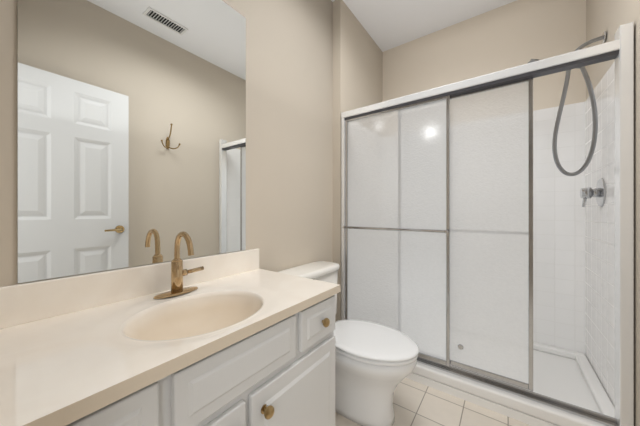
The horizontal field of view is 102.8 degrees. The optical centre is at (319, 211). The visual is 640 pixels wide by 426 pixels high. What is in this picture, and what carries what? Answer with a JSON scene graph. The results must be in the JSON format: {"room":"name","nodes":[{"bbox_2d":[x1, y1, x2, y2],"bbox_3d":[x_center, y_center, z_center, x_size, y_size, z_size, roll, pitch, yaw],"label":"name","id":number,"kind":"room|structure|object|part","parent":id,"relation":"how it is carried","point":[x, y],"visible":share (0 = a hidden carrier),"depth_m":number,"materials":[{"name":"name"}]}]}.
{"room":"bathroom","nodes":[
{"label":"bathroom","id":0,"kind":"room"},
{"bbox_2d":[0,0,332,286],"bbox_3d":[-0.507,-0.298,1.321,0.120,2.775,1.904,0,0,36],"label":"wall","id":1,"kind":"structure","parent":0,"point":[289,133],"depth_m":1.57,"materials":[{"name":"paint"}]},
{"bbox_2d":[0,248,259,340],"bbox_3d":[-0.631,0.263,1.027,0.019,0.113,0.981,0,0,36],"label":"backsplash","id":2,"kind":"structure","parent":1,"relation":"attached to","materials":[{"name":"stone"}]},
{"bbox_2d":[17,0,245,282],"bbox_3d":[-0.629,-0.413,1.045,0.005,1.235,0.786,0,0,36],"label":"mirror","id":3,"kind":"object","parent":1,"relation":"attached to","point":[131,133],"visible":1,"depth_m":0.93,"materials":[{"name":"clear glass"}]},
{"bbox_2d":[333,0,382,321],"bbox_3d":[0.368,-0.298,2.463,0.195,2.775,0.972,0,0,36],"label":"wall","id":4,"kind":"structure","parent":0,"point":[357,67],"depth_m":2.09,"materials":[{"name":"beige paint"}]},
{"bbox_2d":[331,0,516,51],"bbox_3d":[0.470,-1.716,1.212,1.830,0.060,2.875,0,0,36],"label":"ceiling","id":5,"kind":"structure","parent":0,"point":[388,24],"depth_m":2.20,"materials":[{"name":"white paint"}]},
{"bbox_2d":[335,378,530,425],"bbox_3d":[0.470,1.119,1.212,1.830,0.060,2.875,0,0,36],"label":"floor","id":6,"kind":"structure","parent":0,"point":[416,403],"depth_m":1.39,"materials":[{"name":"tile"}]},
{"bbox_2d":[0,231,339,425],"bbox_3d":[-0.409,0.582,0.866,0.566,1.014,0.981,0,0,36],"label":"bathroom vanity","id":7,"kind":"object","parent":6,"relation":"on","point":[239,338],"visible":1,"depth_m":0.74,"materials":[{"name":"white paint"}]},
{"bbox_2d":[153,231,203,299],"bbox_3d":[-0.514,0.197,0.978,0.146,0.242,0.188,0,0,36],"label":"faucet","id":8,"kind":"object","parent":7,"relation":"on","point":[177,292],"depth_m":0.98,"materials":[{"name":"gold metal"}]},
{"bbox_2d":[278,261,418,425],"bbox_3d":[0.160,0.723,1.465,0.780,0.732,0.494,0,0,36],"label":"toilet","id":9,"kind":"object","parent":6,"relation":"on","point":[375,364],"visible":0.71,"depth_m":1.30,"materials":[{"name":"white ceramic"}]},
{"bbox_3d":[-0.068,0.378,1.631,0.216,0.042,0.494,0,0,36],"label":"tank lid","id":10,"kind":"part","parent":9,"relation":"part of","materials":[{"name":"white ceramic"}]},
{"bbox_3d":[0.242,0.906,1.406,0.556,0.366,0.372,0,0,36],"label":"bowl","id":11,"kind":"part","parent":9,"relation":"part of","materials":[{"name":"white ceramic"}]},
{"bbox_3d":[0.268,0.692,1.387,0.514,0.033,0.384,0,0,36],"label":"lid","id":12,"kind":"part","parent":9,"relation":"part of","materials":[{"name":"white ceramic"}]},
{"bbox_3d":[0.271,0.710,1.385,0.498,0.018,0.380,0,0,36],"label":"seat","id":13,"kind":"part","parent":9,"relation":"part of","materials":[{"name":"white ceramic"}]},
{"bbox_2d":[341,22,633,425],"bbox_3d":[1.010,0.127,1.893,1.502,1.925,0.884,0,0,36],"label":"shower","id":14,"kind":"object","parent":6,"relation":"on","point":[437,225],"visible":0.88,"depth_m":1.53,"materials":[{"name":"white glass"}]},
{"bbox_3d":[0.486,0.118,1.769,0.738,1.672,0.062,0,0,36],"label":"panel frame","id":15,"kind":"part","parent":14,"relation":"part of","materials":[{"name":"white glass"}]},
{"label":"panel glass","id":16,"kind":"part","parent":14,"relation":"part of","materials":[{"name":"glass"}]},
{"bbox_3d":[0.856,0.827,1.556,0.032,0.032,0.006,0,0,36],"label":"panel pull","id":17,"kind":"part","parent":14,"relation":"part of","materials":[{"name":"silver metal"}]},
{"label":"panel glass","id":18,"kind":"part","parent":14,"relation":"part of","materials":[{"name":"glass"}]},
{"bbox_3d":[0.854,0.118,1.591,0.726,1.672,0.062,0,0,36],"label":"panel frame","id":19,"kind":"part","parent":14,"relation":"part of","materials":[{"name":"white glass"}]},
{"bbox_2d":[383,0,585,110],"bbox_3d":[1.310,-0.298,2.305,1.515,2.775,0.120,0,0,36],"label":"wall","id":20,"kind":"structure","parent":0,"point":[514,34],"depth_m":2.11,"materials":[{"name":"beige paint"}]},
{"bbox_2d":[533,102,584,353],"bbox_3d":[1.273,0.135,2.254,1.503,1.828,0.006,0,0,36],"label":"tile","id":21,"kind":"structure","parent":20,"relation":"attached to","point":[558,265],"depth_m":1.89,"materials":[{"name":"white tile"}]},
{"bbox_2d":[586,0,639,425],"bbox_3d":[1.163,-0.298,0.710,0.120,2.775,2.875,0,0,36],"label":"wall","id":22,"kind":"structure","parent":0,"point":[609,17],"depth_m":1.13,"materials":[{"name":"paint"}]},
{"bbox_2d":[585,61,614,407],"bbox_3d":[1.654,0.135,1.495,0.006,1.828,0.786,0,0,36],"label":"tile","id":23,"kind":"structure","parent":22,"relation":"attached to","point":[599,288],"depth_m":1.49,"materials":[{"name":"white tile"}]},
{"bbox_2d":[527,31,605,206],"bbox_3d":[1.501,-0.525,1.588,0.351,1.001,0.217,0,0,36],"label":"shower fixture","id":24,"kind":"object","parent":23,"relation":"attached to","point":[598,192],"visible":0.83,"depth_m":1.50,"materials":[{"name":"silver metal"}]},
{"bbox_3d":[1.568,-0.966,1.500,0.139,0.080,0.021,0,0,36],"label":"arm","id":25,"kind":"part","parent":24,"relation":"part of"}
]}

